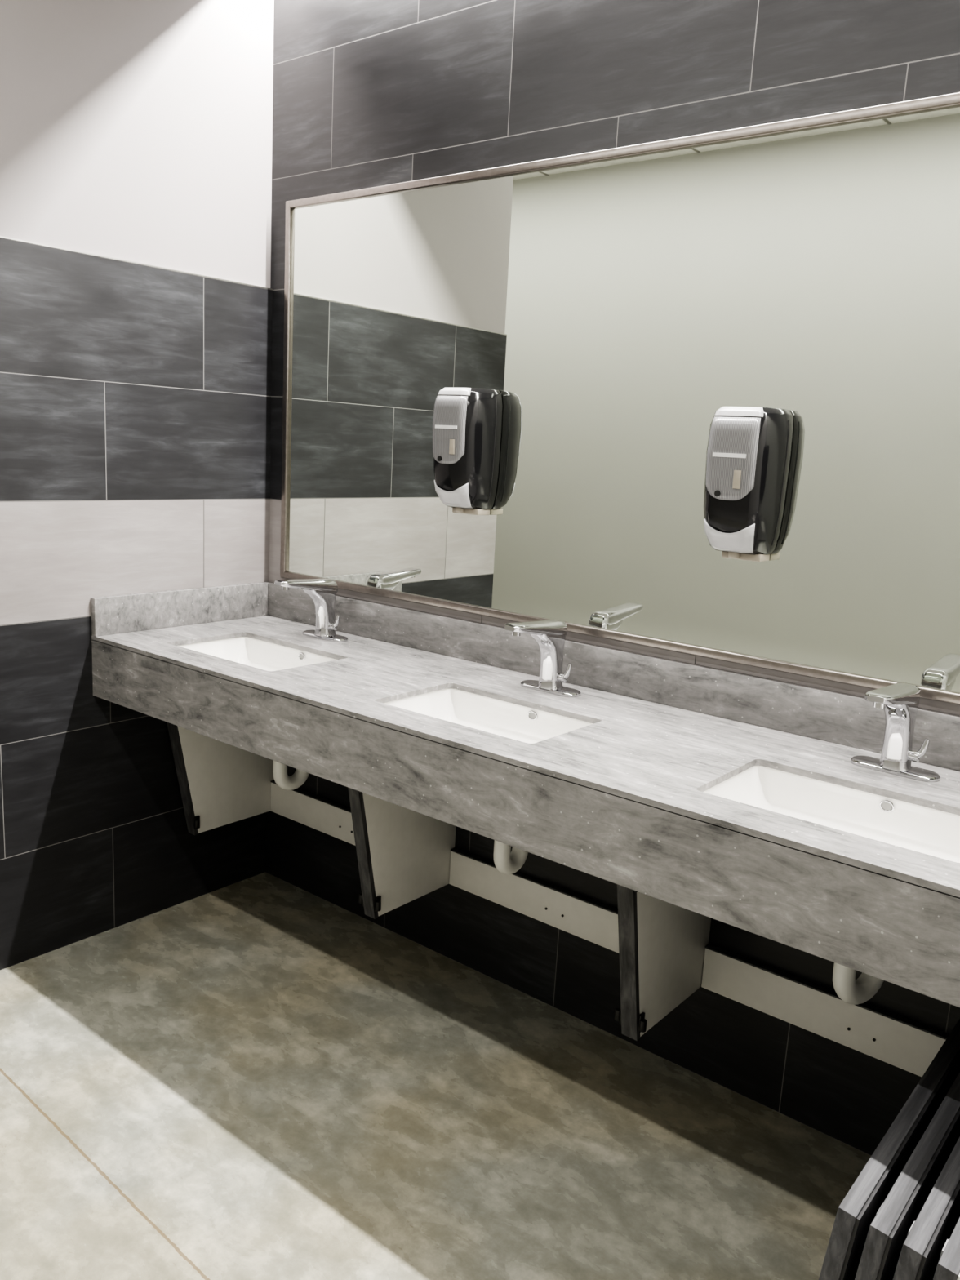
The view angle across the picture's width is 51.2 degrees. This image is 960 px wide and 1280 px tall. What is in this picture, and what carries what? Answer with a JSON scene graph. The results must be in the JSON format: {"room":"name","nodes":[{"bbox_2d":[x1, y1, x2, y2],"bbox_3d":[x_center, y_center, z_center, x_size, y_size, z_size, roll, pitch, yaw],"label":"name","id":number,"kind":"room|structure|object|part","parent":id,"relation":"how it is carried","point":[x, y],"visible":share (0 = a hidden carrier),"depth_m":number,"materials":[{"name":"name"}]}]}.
{"room":"public restroom","nodes":[
{"label":"public restroom","id":0,"kind":"room"},
{"bbox_2d":[0,0,274,288],"bbox_3d":[-1.051,-0.652,2.621,0.140,3.000,1.148,12,14,38],"label":"wall","id":1,"kind":"structure","parent":0,"point":[135,131],"depth_m":2.57,"materials":[{"name":"paint"}]},
{"bbox_2d":[0,237,272,970],"bbox_3d":[-1.023,-0.067,2.687,0.010,1.830,1.148,12,14,38],"label":"tile","id":2,"kind":"structure","parent":1,"relation":"attached to","point":[135,398],"depth_m":2.69,"materials":[{"name":"black tile"}]},
{"bbox_2d":[0,235,272,289],"bbox_3d":[-0.975,-0.965,2.512,0.011,0.003,1.148,12,14,38],"label":"trim","id":3,"kind":"structure","parent":1,"relation":"attached to","point":[6,237],"depth_m":2.58,"materials":[{"name":"silver metal"}]},
{"bbox_2d":[166,722,274,835],"bbox_3d":[-0.779,0.341,3.035,0.051,0.470,0.399,12,14,38],"label":"panel","id":4,"kind":"object","parent":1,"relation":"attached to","point":[220,784],"visible":0.54,"depth_m":3.03,"materials":[{"name":"white laminate"}]},
{"bbox_3d":[-0.844,0.544,2.990,0.006,0.040,0.018,12,14,38],"label":"hinge plate","id":5,"kind":"part","parent":4,"relation":"part of","materials":[{"name":"black metal"}]},
{"bbox_2d":[0,872,871,1279],"bbox_3d":[-0.957,1.029,2.134,5.320,0.100,2.370,12,14,38],"label":"floor","id":6,"kind":"structure","parent":0,"point":[259,1077],"depth_m":2.11,"materials":[{"name":"tile"}]},
{"bbox_2d":[818,1018,959,1279],"bbox_3d":[0.655,0.915,1.596,0.078,0.497,0.720,12,14,38],"label":"access panel","id":7,"kind":"object","parent":6,"relation":"on","point":[855,1215],"visible":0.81,"depth_m":1.36,"materials":[{"name":"grey wood"}]},
{"bbox_2d":[854,1071,959,1279],"bbox_3d":[0.685,0.922,1.569,0.078,0.497,0.720,12,14,38],"label":"access panel","id":8,"kind":"object","parent":6,"relation":"on","point":[887,1233],"visible":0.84,"depth_m":1.32,"materials":[{"name":"grey wood"}]},
{"bbox_2d":[892,1136,959,1279],"bbox_3d":[0.715,0.929,1.542,0.078,0.497,0.720,12,14,38],"label":"access panel","id":9,"kind":"object","parent":6,"relation":"on","point":[925,1241],"visible":0.92,"depth_m":1.27,"materials":[{"name":"grey wood"}]},
{"bbox_2d":[933,1217,959,1279],"bbox_3d":[0.744,0.935,1.515,0.078,0.497,0.720,12,14,38],"label":"access panel","id":10,"kind":"object","parent":6,"relation":"on","point":[948,1268],"visible":1,"depth_m":1.19,"materials":[{"name":"grey wood"}]},
{"bbox_2d":[265,0,959,1155],"bbox_3d":[0.601,-0.466,2.123,3.370,3.000,0.120,12,14,38],"label":"wall","id":11,"kind":"structure","parent":0,"point":[366,93],"depth_m":2.32,"materials":[{"name":"tile"}]},
{"bbox_2d":[270,780,355,845],"bbox_3d":[-0.386,0.555,2.991,0.717,0.101,0.022,12,14,38],"label":"support rail","id":12,"kind":"object","parent":11,"relation":"attached to","point":[329,817],"visible":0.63,"depth_m":3.08,"materials":[{"name":"white wood"}]},
{"bbox_2d":[346,786,456,919],"bbox_3d":[-0.202,0.460,2.580,0.073,0.470,0.399,12,14,38],"label":"panel","id":13,"kind":"object","parent":11,"relation":"attached to","point":[403,855],"visible":0.53,"depth_m":2.56,"materials":[{"name":"white laminate"}]},
{"bbox_3d":[-0.257,0.665,2.528,0.006,0.040,0.018,12,14,38],"label":"hinge plate","id":14,"kind":"part","parent":13,"relation":"part of","materials":[{"name":"black metal"}]},
{"bbox_2d":[90,582,959,1007],"bbox_3d":[0.359,0.235,1.959,3.118,0.267,0.597,12,14,38],"label":"countertop","id":15,"kind":"structure","parent":11,"relation":"attached to","point":[620,798],"depth_m":1.97,"materials":[{"name":"grey stone"}]},
{"bbox_2d":[177,636,336,671],"bbox_3d":[-0.586,0.107,2.621,0.466,0.138,0.298,12,14,38],"label":"sink","id":16,"kind":"object","parent":15,"relation":"in","point":[259,654],"visible":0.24,"depth_m":2.77,"materials":[{"name":"ceramic"}]},
{"bbox_2d":[272,760,309,790],"bbox_3d":[-0.466,0.281,2.812,0.090,0.258,0.333,12,14,38],"label":"drain pipe","id":17,"kind":"object","parent":16,"relation":"attached to","point":[281,777],"visible":0.23,"depth_m":2.75,"materials":[{"name":"white plastic"}]},
{"bbox_2d":[274,578,347,641],"bbox_3d":[-0.476,-0.084,2.748,0.160,0.172,0.201,12,14,38],"label":"faucet","id":18,"kind":"object","parent":15,"relation":"on","point":[322,592],"visible":1,"depth_m":2.77,"materials":[{"name":"silver metal"}]},
{"bbox_3d":[-0.473,-0.144,2.736,0.050,0.050,0.201,12,14,38],"label":"spout","id":19,"kind":"part","parent":18,"relation":"part of","materials":[{"name":"silver metal"}]},
{"bbox_3d":[-0.435,-0.012,2.818,0.160,0.008,0.058,12,14,38],"label":"deck plate","id":20,"kind":"part","parent":18,"relation":"part of","materials":[{"name":"silver metal"}]},
{"bbox_3d":[-0.411,-0.037,2.795,0.022,0.020,0.020,12,14,38],"label":"mixer stem","id":21,"kind":"part","parent":18,"relation":"part of","materials":[{"name":"silver metal"}]},
{"bbox_3d":[-0.400,-0.052,2.784,0.022,0.039,0.014,12,14,38],"label":"mixer lever","id":22,"kind":"part","parent":18,"relation":"part of","materials":[{"name":"silver metal"}]},
{"bbox_2d":[383,688,593,743],"bbox_3d":[0.009,0.231,2.153,0.466,0.138,0.298,12,14,38],"label":"sink","id":23,"kind":"object","parent":15,"relation":"in","point":[518,722],"visible":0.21,"depth_m":2.28,"materials":[{"name":"ceramic"}]},
{"bbox_2d":[493,840,528,875],"bbox_3d":[0.124,0.403,2.348,0.090,0.258,0.333,12,14,38],"label":"drain pipe","id":24,"kind":"object","parent":23,"relation":"attached to","point":[508,862],"visible":0.23,"depth_m":2.27,"materials":[{"name":"white plastic"}]},
{"bbox_2d":[504,619,580,697],"bbox_3d":[0.124,0.040,2.276,0.160,0.172,0.201,12,14,38],"label":"faucet","id":25,"kind":"object","parent":15,"relation":"on","point":[550,635],"visible":1,"depth_m":2.30,"materials":[{"name":"silver metal"}]},
{"bbox_3d":[0.127,-0.020,2.264,0.050,0.050,0.201,12,14,38],"label":"spout","id":26,"kind":"part","parent":25,"relation":"part of","materials":[{"name":"silver metal"}]},
{"bbox_3d":[0.164,0.112,2.346,0.160,0.008,0.058,12,14,38],"label":"deck plate","id":27,"kind":"part","parent":25,"relation":"part of","materials":[{"name":"silver metal"}]},
{"bbox_3d":[0.188,0.087,2.323,0.022,0.020,0.020,12,14,38],"label":"mixer stem","id":28,"kind":"part","parent":25,"relation":"part of","materials":[{"name":"silver metal"}]},
{"bbox_3d":[0.200,0.072,2.312,0.022,0.039,0.014,12,14,38],"label":"mixer lever","id":29,"kind":"part","parent":25,"relation":"part of","materials":[{"name":"silver metal"}]},
{"bbox_2d":[703,765,959,862],"bbox_3d":[0.605,0.354,1.684,0.466,0.138,0.298,12,14,38],"label":"sink","id":30,"kind":"object","parent":15,"relation":"in","point":[913,827],"visible":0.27,"depth_m":1.79,"materials":[{"name":"ceramic"}]},
{"bbox_2d":[832,962,884,1004],"bbox_3d":[0.743,0.531,1.863,0.090,0.258,0.337,13,15,41],"label":"drain pipe","id":31,"kind":"object","parent":30,"relation":"attached to","point":[851,990],"visible":0.22,"depth_m":1.80,"materials":[{"name":"white plastic"}]},
{"bbox_2d":[850,682,940,782],"bbox_3d":[0.732,0.166,1.797,0.160,0.172,0.201,12,14,38],"label":"faucet","id":32,"kind":"object","parent":15,"relation":"on","point":[900,702],"visible":1,"depth_m":1.83,"materials":[{"name":"silver metal"}]},
{"bbox_3d":[0.735,0.106,1.786,0.050,0.050,0.201,12,14,38],"label":"spout","id":33,"kind":"part","parent":32,"relation":"part of","materials":[{"name":"silver metal"}]},
{"bbox_3d":[0.772,0.238,1.868,0.160,0.008,0.058,12,14,38],"label":"deck plate","id":34,"kind":"part","parent":32,"relation":"part of","materials":[{"name":"silver metal"}]},
{"bbox_3d":[0.796,0.213,1.844,0.022,0.020,0.020,12,14,38],"label":"mixer stem","id":35,"kind":"part","parent":32,"relation":"part of","materials":[{"name":"silver metal"}]},
{"bbox_3d":[0.808,0.198,1.833,0.022,0.039,0.014,12,14,38],"label":"mixer lever","id":36,"kind":"part","parent":32,"relation":"part of","materials":[{"name":"silver metal"}]},
{"bbox_2d":[448,847,618,953],"bbox_3d":[0.202,0.677,2.528,0.721,0.101,0.022,12,14,38],"label":"support rail","id":37,"kind":"object","parent":11,"relation":"attached to","point":[593,921],"visible":0.74,"depth_m":2.56,"materials":[{"name":"white wood"}]},
{"bbox_2d":[267,582,959,771],"bbox_3d":[0.552,0.122,2.160,3.098,0.102,0.019,12,14,38],"label":"backsplash","id":38,"kind":"structure","parent":11,"relation":"attached to","point":[850,720],"depth_m":2.27,"materials":[{"name":"grey stone"}]},
{"bbox_2d":[280,92,959,705],"bbox_3d":[0.579,-0.480,2.048,2.978,1.079,0.018,12,14,38],"label":"mirror","id":39,"kind":"object","parent":11,"relation":"attached to","point":[614,300],"visible":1,"depth_m":2.20,"materials":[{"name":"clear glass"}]},
{"bbox_3d":[-0.568,-0.718,2.951,0.021,1.079,0.018,12,14,38],"label":"frame","id":40,"kind":"part","parent":39,"relation":"part of","materials":[{"name":"silver metal"}]},
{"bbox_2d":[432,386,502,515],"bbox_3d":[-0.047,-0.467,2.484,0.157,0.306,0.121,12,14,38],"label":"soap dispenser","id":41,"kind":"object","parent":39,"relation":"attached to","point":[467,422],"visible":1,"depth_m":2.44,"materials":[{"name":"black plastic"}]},
{"bbox_3d":[-0.075,-0.510,2.437,0.106,0.163,0.019,12,14,38],"label":"panel","id":42,"kind":"part","parent":41,"relation":"part of","materials":[{"name":"grey plastic"}]},
{"bbox_3d":[0.551,0.038,2.150,2.978,0.021,0.017,12,14,38],"label":"frame","id":43,"kind":"part","parent":39,"relation":"part of","materials":[{"name":"silver metal"}]},
{"bbox_3d":[0.607,-0.999,1.948,2.978,0.021,0.017,12,14,38],"label":"frame","id":44,"kind":"part","parent":39,"relation":"part of","materials":[{"name":"silver metal"}]},
{"bbox_2d":[703,406,793,561],"bbox_3d":[0.527,-0.316,2.037,0.157,0.306,0.121,12,14,38],"label":"soap dispenser","id":45,"kind":"object","parent":39,"relation":"attached to","point":[749,448],"visible":1,"depth_m":1.99,"materials":[{"name":"black plastic"}]},
{"bbox_3d":[0.499,-0.359,1.989,0.106,0.163,0.019,12,14,38],"label":"panel","id":46,"kind":"part","parent":45,"relation":"part of","materials":[{"name":"grey plastic"}]},
{"bbox_2d":[614,883,711,1040],"bbox_3d":[0.388,0.582,2.117,0.073,0.470,0.399,12,14,38],"label":"panel","id":47,"kind":"object","parent":11,"relation":"attached to","point":[662,944],"visible":0.57,"depth_m":2.08,"materials":[{"name":"white laminate"}]},
{"bbox_3d":[0.332,0.788,2.064,0.006,0.040,0.018,12,14,38],"label":"hinge plate","id":48,"kind":"part","parent":47,"relation":"part of","materials":[{"name":"black metal"}]},
{"bbox_2d":[701,943,949,1076],"bbox_3d":[0.799,0.801,2.059,0.739,0.101,0.022,12,14,38],"label":"support rail","id":49,"kind":"object","parent":11,"relation":"attached to","point":[908,1045],"visible":1,"depth_m":2.11,"materials":[{"name":"white wood"}]}
]}

